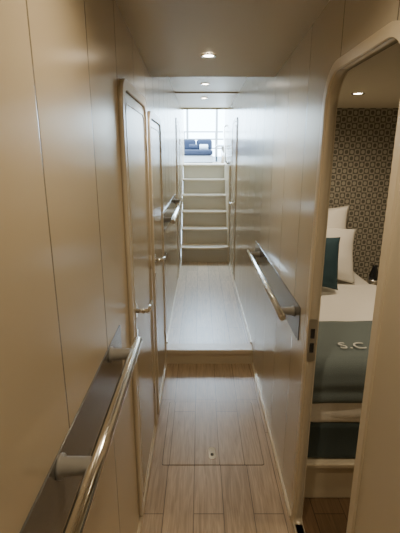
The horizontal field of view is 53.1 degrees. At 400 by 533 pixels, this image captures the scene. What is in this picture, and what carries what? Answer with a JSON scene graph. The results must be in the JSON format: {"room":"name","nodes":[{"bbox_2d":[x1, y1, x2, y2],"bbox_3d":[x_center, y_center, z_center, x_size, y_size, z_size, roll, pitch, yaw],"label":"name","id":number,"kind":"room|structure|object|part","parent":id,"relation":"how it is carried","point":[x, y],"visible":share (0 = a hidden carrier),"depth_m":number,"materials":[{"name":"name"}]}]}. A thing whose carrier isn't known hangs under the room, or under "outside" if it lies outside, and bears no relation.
{"room":"ship interior","nodes":[
{"label":"ship interior","id":0,"kind":"room"},
{"bbox_2d":[0,0,183,532],"bbox_3d":[-0.304,-0.468,2.931,0.060,2.660,8.500,0,15,0],"label":"wall","id":1,"kind":"structure","parent":0,"point":[64,285],"depth_m":0.79,"materials":[{"name":"paint"}]},
{"bbox_2d":[20,325,141,532],"bbox_3d":[-0.230,0.520,0.484,0.090,0.159,1.855,0,15,0],"label":"handrail","id":2,"kind":"object","parent":1,"relation":"attached to","point":[49,512],"visible":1,"depth_m":0.82,"materials":[{"name":"grey metal"}]},
{"bbox_3d":[-0.200,0.461,0.480,0.031,0.031,1.680,0,15,0],"label":"rail","id":3,"kind":"part","parent":2,"relation":"part of","materials":[{"name":"silver metal"}]},
{"bbox_2d":[118,79,156,515],"bbox_3d":[-0.267,0.165,1.872,0.018,1.835,0.640,0,15,0],"label":"frame","id":4,"kind":"object","parent":1,"relation":"attached to","point":[125,86],"visible":0.8,"depth_m":1.60,"materials":[{"name":"paint"}]},
{"bbox_2d":[125,93,154,497],"bbox_3d":[-0.270,0.172,1.874,0.009,1.764,0.554,0,15,0],"label":"door","id":5,"kind":"structure","parent":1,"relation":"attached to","point":[138,200],"depth_m":1.81,"materials":[{"name":"paint"}]},
{"bbox_2d":[135,303,137,317],"bbox_3d":[-0.263,0.182,1.648,0.006,0.060,0.044,0,15,0],"label":"rose","id":6,"kind":"object","parent":5,"relation":"attached to","point":[136,305],"visible":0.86,"depth_m":1.64,"materials":[{"name":"silver metal"}]},
{"bbox_2d":[137,308,146,312],"bbox_3d":[-0.240,0.182,1.648,0.043,0.020,0.020,0,15,0],"label":"spindle","id":7,"kind":"object","parent":6,"relation":"attached to","point":[139,310],"visible":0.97,"depth_m":1.64,"materials":[{"name":"silver metal"}]},
{"bbox_2d":[143,299,152,313],"bbox_3d":[-0.216,0.169,1.699,0.030,0.022,0.136,2,16,7],"label":"lever","id":8,"kind":"object","parent":7,"relation":"attached to","point":[149,306],"visible":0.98,"depth_m":1.67,"materials":[{"name":"silver metal"}]},
{"bbox_2d":[125,103,154,491],"bbox_3d":[-0.264,0.172,1.874,0.004,1.700,0.490,0,15,0],"label":"bead","id":9,"kind":"object","parent":5,"relation":"attached to","point":[127,103],"visible":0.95,"depth_m":1.76,"materials":[{"name":"paint"}]},
{"bbox_2d":[137,414,158,532],"bbox_3d":[-0.269,1.325,1.178,0.010,0.018,4.164,0,15,0],"label":"baseboard","id":10,"kind":"structure","parent":1,"relation":"attached to","point":[140,518],"depth_m":1.79,"materials":[{"name":"paint"}]},
{"bbox_2d":[147,111,166,413],"bbox_3d":[-0.267,-0.018,2.589,0.018,1.805,0.640,0,15,0],"label":"frame","id":11,"kind":"object","parent":1,"relation":"attached to","point":[150,115],"visible":0.64,"depth_m":2.36,"materials":[{"name":"paint"}]},
{"bbox_2d":[151,120,165,400],"bbox_3d":[-0.270,-0.011,2.591,0.009,1.734,0.554,0,15,0],"label":"leaf","id":12,"kind":"object","parent":1,"relation":"attached to","point":[155,144],"visible":0.66,"depth_m":2.55,"materials":[{"name":"paint"}]},
{"bbox_2d":[151,126,165,397],"bbox_3d":[-0.264,-0.011,2.591,0.004,1.670,0.490,0,15,0],"label":"bead","id":13,"kind":"object","parent":12,"relation":"attached to","point":[151,126],"visible":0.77,"depth_m":2.71,"materials":[{"name":"paint"}]},
{"bbox_2d":[163,193,182,231],"bbox_3d":[-0.228,-0.518,3.675,0.095,0.160,1.640,0,15,0],"label":"handrail","id":14,"kind":"object","parent":1,"relation":"attached to","point":[171,209],"visible":0.96,"depth_m":3.43,"materials":[{"name":"grey metal"}]},
{"bbox_3d":[-0.199,-0.525,3.626,0.038,0.038,1.530,0,15,0],"label":"rail","id":15,"kind":"part","parent":14,"relation":"part of","materials":[{"name":"silver metal"}]},
{"bbox_2d":[167,261,181,343],"bbox_3d":[-0.269,0.275,4.530,0.010,0.016,2.614,0,15,0],"label":"baseboard","id":16,"kind":"structure","parent":1,"relation":"attached to","point":[181,261],"depth_m":3.92,"materials":[{"name":"paint"}]},
{"bbox_2d":[176,123,180,270],"bbox_3d":[-0.270,-0.850,5.056,0.009,1.809,0.614,0,15,0],"label":"leaf","id":17,"kind":"object","parent":1,"relation":"attached to","point":[178,154],"visible":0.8,"depth_m":4.93,"materials":[{"name":"paint"}]},
{"bbox_2d":[176,118,180,277],"bbox_3d":[-0.271,-0.857,5.054,0.010,1.880,0.700,0,15,0],"label":"frame","id":18,"kind":"object","parent":1,"relation":"attached to","point":[177,121],"visible":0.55,"depth_m":4.73,"materials":[{"name":"paint"}]},
{"bbox_2d":[177,125,180,268],"bbox_3d":[-0.264,-0.850,5.056,0.004,1.745,0.550,0,15,0],"label":"bead","id":19,"kind":"object","parent":1,"relation":"attached to","point":[177,125],"visible":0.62,"depth_m":5.12,"materials":[{"name":"paint"}]},
{"bbox_2d":[181,108,228,109],"bbox_3d":[0.073,-2.438,5.779,0.694,0.320,0.040,0,15,0],"label":"trim","id":20,"kind":"structure","parent":1,"relation":"attached to","point":[181,108],"depth_m":5.80,"materials":[{"name":"paint"}]},
{"bbox_2d":[175,92,237,93],"bbox_3d":[0.073,-1.903,4.392,0.694,0.012,0.040,0,15,0],"label":"trim","id":21,"kind":"structure","parent":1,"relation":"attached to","point":[175,92],"depth_m":4.37,"materials":[{"name":"paint"}]},
{"bbox_2d":[186,110,188,138],"bbox_3d":[-0.275,-3.118,8.709,0.050,1.630,0.050,0,15,0],"label":"mullion","id":22,"kind":"object","parent":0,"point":[187,118],"visible":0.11,"depth_m":8.70,"materials":[{"name":"grey plastic"}]},
{"bbox_2d":[184,162,222,163],"bbox_3d":[0.000,-2.189,8.525,4.000,0.058,3.400,0,15,0],"label":"deck","id":23,"kind":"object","parent":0,"point":[213,162],"depth_m":7.25,"materials":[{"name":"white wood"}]},
{"bbox_2d":[184,139,212,162],"bbox_3d":[-0.245,-2.328,8.046,1.010,0.460,0.650,0,15,0],"label":"sofa","id":24,"kind":"object","parent":23,"relation":"on","point":[199,151],"visible":0.65,"depth_m":7.83,"materials":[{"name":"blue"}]},
{"bbox_2d":[184,139,195,149],"bbox_3d":[-0.245,-2.493,8.213,0.325,0.230,0.160,0,15,0],"label":"cushion","id":25,"kind":"object","parent":24,"relation":"on","point":[186,141],"depth_m":8.13,"materials":[{"name":"blue fabric"}]},
{"bbox_3d":[-0.245,-2.287,8.031,0.990,0.110,0.600,0,15,0],"label":"seat","id":26,"kind":"part","parent":24,"relation":"part of","materials":[{"name":"blue fabric"}]},
{"bbox_2d":[196,139,211,149],"bbox_3d":[0.086,-2.493,8.213,0.325,0.230,0.160,0,15,0],"label":"cushion","id":27,"kind":"object","parent":24,"relation":"on","point":[200,141],"depth_m":8.13,"materials":[{"name":"blue fabric"}]},
{"bbox_2d":[184,131,223,148],"bbox_3d":[0.000,-2.753,9.199,3.800,0.686,0.032,0,15,0],"label":"guard rail","id":28,"kind":"object","parent":23,"relation":"on","point":[184,131],"visible":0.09,"depth_m":9.11,"materials":[{"name":"white metal"}]},
{"bbox_2d":[213,156,220,161],"bbox_3d":[0.000,-2.390,8.910,1.900,0.120,0.050,0,15,0],"label":"sill","id":29,"kind":"structure","parent":23,"relation":"on","point":[218,159],"depth_m":8.89,"materials":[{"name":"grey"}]},
{"bbox_2d":[215,110,217,160],"bbox_3d":[0.365,-3.118,8.709,0.050,1.630,0.050,0,15,0],"label":"mullion","id":30,"kind":"object","parent":29,"relation":"on","point":[216,132],"visible":0.54,"depth_m":8.77,"materials":[{"name":"grey plastic"}]},
{"bbox_2d":[215,145,223,162],"bbox_3d":[0.525,-2.165,7.702,0.450,0.330,0.600,0,15,0],"label":"table","id":31,"kind":"object","parent":23,"relation":"on","point":[221,146],"visible":0.54,"depth_m":7.67,"materials":[{"name":"grey"}]},
{"bbox_2d":[169,77,246,107],"bbox_3d":[0.073,-1.807,3.910,0.694,0.060,3.900,0,15,0],"label":"ceiling","id":32,"kind":"structure","parent":0,"point":[180,84],"depth_m":4.18,"materials":[{"name":"white paint"}]},
{"bbox_2d":[167,262,252,363],"bbox_3d":[0.073,0.344,4.641,0.734,0.183,3.036,0,15,0],"label":"floor","id":33,"kind":"structure","parent":0,"point":[208,326],"depth_m":3.73,"materials":[{"name":"brown wood"}]},
{"bbox_2d":[181,124,230,261],"bbox_3d":[0.076,-1.200,6.224,0.695,1.958,1.562,0,15,0],"label":"staircase","id":34,"kind":"structure","parent":33,"relation":"on","point":[206,187],"depth_m":6.07,"materials":[{"name":"paint"}]},
{"bbox_3d":[0.385,-1.859,6.047,0.051,0.578,0.668,0,15,0],"label":"grab rail","id":35,"kind":"part","parent":34,"relation":"part of","materials":[{"name":"silver metal"}]},
{"bbox_2d":[115,0,329,76],"bbox_3d":[0.073,-0.694,0.410,0.694,0.259,3.760,0,15,0],"label":"ceiling","id":36,"kind":"structure","parent":0,"point":[249,38],"depth_m":1.58,"materials":[{"name":"white paint"}]},
{"bbox_2d":[200,53,216,57],"bbox_3d":[0.040,-0.982,1.866,0.078,0.006,0.078,0,15,0],"label":"recessed light","id":37,"kind":"object","parent":36,"relation":"in","point":[205,55],"visible":1,"depth_m":1.86,"materials":[{"name":"silver metal"}]},
{"bbox_2d":[140,364,349,532],"bbox_3d":[1.003,1.315,1.349,2.594,0.066,4.500,0,15,0],"label":"floor","id":38,"kind":"structure","parent":0,"point":[179,498],"depth_m":2.14,"materials":[{"name":"brown wood"}]},
{"bbox_3d":[0.067,1.041,2.228,0.038,0.003,0.090,0,15,0],"label":"pull plate","id":39,"kind":"part","parent":38,"relation":"part of","materials":[{"name":"silver metal"}]},
{"bbox_2d":[304,272,376,497],"bbox_3d":[0.875,0.550,2.603,0.826,0.748,1.649,0,15,0],"label":"bed","id":40,"kind":"object","parent":38,"relation":"on","point":[346,313],"visible":0.43,"depth_m":1.88,"materials":[{"name":"fabric"}]},
{"bbox_2d":[322,237,340,289],"bbox_3d":[0.765,-0.035,2.643,0.382,0.382,0.190,-2,16,-7],"label":"throw cushion","id":41,"kind":"object","parent":40,"relation":"on","point":[330,271],"visible":0.43,"depth_m":2.61,"materials":[{"name":"green fabric"}]},
{"bbox_2d":[327,205,349,228],"bbox_3d":[0.860,-0.222,3.113,0.600,0.480,0.168,-2,3,5],"label":"bed pillow","id":42,"kind":"object","parent":40,"relation":"on","point":[337,217],"depth_m":3.04,"materials":[{"name":"white fabric"}]},
{"bbox_3d":[0.872,0.379,2.572,0.802,0.307,1.612,0,15,0],"label":"mattress","id":43,"kind":"part","parent":40,"relation":"part of","materials":[{"name":"white fabric"}]},
{"bbox_2d":[326,227,355,283],"bbox_3d":[0.860,-0.116,2.915,0.580,0.420,0.189,8,-13,-5],"label":"bed pillow","id":44,"kind":"object","parent":40,"relation":"on","point":[345,258],"depth_m":2.86,"materials":[{"name":"white fabric"}]},
{"bbox_2d":[312,321,371,403],"bbox_3d":[0.875,0.450,1.959,0.826,0.201,0.468,0,15,0],"label":"throw","id":45,"kind":"object","parent":40,"relation":"on","point":[342,351],"depth_m":1.76,"materials":[{"name":"green fabric"}]},
{"bbox_2d":[311,284,376,418],"bbox_3d":[0.873,0.413,2.355,0.820,0.304,1.195,0,15,0],"label":"duvet","id":46,"kind":"object","parent":40,"relation":"on","point":[346,313],"depth_m":1.97,"materials":[{"name":"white fabric"}]},
{"bbox_3d":[1.510,0.465,3.197,0.440,0.600,0.475,0,15,0],"label":"nightstand","id":47,"kind":"object","parent":38,"relation":"on","visible":0},
{"bbox_2d":[368,265,377,284],"bbox_3d":[1.330,0.087,3.064,0.077,0.200,0.077,0,15,0],"label":"carafe","id":48,"kind":"object","parent":47,"relation":"on","point":[373,275],"visible":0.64,"depth_m":3.03,"materials":[{"name":"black glass"}]},
{"bbox_2d":[224,0,399,532],"bbox_3d":[0.436,-0.468,2.931,0.032,2.660,8.500,0,15,0],"label":"wall","id":49,"kind":"structure","parent":0,"point":[279,116],"depth_m":1.69,"materials":[{"name":"paint"}]},
{"bbox_2d":[229,117,237,278],"bbox_3d":[0.417,-0.844,5.006,0.010,1.880,0.700,0,15,0],"label":"frame","id":50,"kind":"object","parent":49,"relation":"attached to","point":[236,118],"visible":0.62,"depth_m":4.69,"materials":[{"name":"paint"}]},
{"bbox_2d":[230,121,236,272],"bbox_3d":[0.415,-0.837,5.008,0.009,1.809,0.614,0,15,0],"label":"leaf","id":51,"kind":"object","parent":49,"relation":"attached to","point":[234,136],"visible":0.84,"depth_m":4.91,"materials":[{"name":"paint"}]},
{"bbox_2d":[230,129,235,271],"bbox_3d":[0.410,-0.837,5.008,0.004,1.745,0.550,0,15,0],"label":"bead","id":52,"kind":"object","parent":51,"relation":"attached to","point":[232,129],"visible":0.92,"depth_m":4.91,"materials":[{"name":"paint"}]},
{"bbox_2d":[228,261,250,343],"bbox_3d":[0.415,0.275,4.530,0.010,0.016,2.614,0,15,0],"label":"baseboard","id":53,"kind":"structure","parent":49,"relation":"attached to","point":[228,261],"depth_m":3.93,"materials":[{"name":"paint"}]},
{"bbox_2d":[251,362,290,518],"bbox_3d":[0.414,0.958,2.506,0.012,0.018,1.408,0,15,0],"label":"baseboard","id":54,"kind":"structure","parent":49,"relation":"attached to","point":[253,369],"depth_m":2.24,"materials":[{"name":"paint"}]},
{"bbox_2d":[246,240,300,339],"bbox_3d":[0.378,0.059,2.356,0.086,0.150,1.390,0,15,0],"label":"handrail","id":55,"kind":"object","parent":49,"relation":"attached to","point":[285,305],"visible":1,"depth_m":2.04,"materials":[{"name":"grey metal"}]},
{"bbox_3d":[0.350,0.051,2.292,0.031,0.031,1.250,0,15,0],"label":"rail","id":56,"kind":"part","parent":55,"relation":"part of","materials":[{"name":"silver metal"}]},
{"bbox_2d":[306,319,317,361],"bbox_3d":[0.434,0.287,1.550,0.032,0.180,0.005,0,15,0],"label":"strike plate","id":57,"kind":"object","parent":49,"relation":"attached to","point":[313,323],"visible":1,"depth_m":1.55,"materials":[{"name":"silver metal"}]},
{"bbox_2d":[291,20,399,532],"bbox_3d":[0.434,0.329,1.289,0.043,1.880,0.590,0,15,0],"label":"trim","id":58,"kind":"structure","parent":49,"relation":"attached to","point":[392,29],"depth_m":1.03,"materials":[{"name":"paint"}]},
{"bbox_2d":[329,108,398,279],"bbox_3d":[1.401,-0.396,3.236,1.898,2.360,0.050,0,15,0],"label":"wall","id":59,"kind":"structure","parent":0,"point":[364,140],"depth_m":3.12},
{"bbox_2d":[337,43,399,107],"bbox_3d":[1.376,-0.796,1.492,1.848,0.050,3.100,0,15,0],"label":"ceiling","id":60,"kind":"structure","parent":0,"point":[378,76],"depth_m":1.98,"materials":[{"name":"white paint"}]},
{"bbox_2d":[351,92,364,94],"bbox_3d":[0.900,-0.985,2.280,0.078,0.006,0.078,0,15,0],"label":"recessed light","id":61,"kind":"object","parent":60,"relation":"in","point":[354,93],"visible":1,"depth_m":2.27,"materials":[{"name":"silver metal"}]}
]}

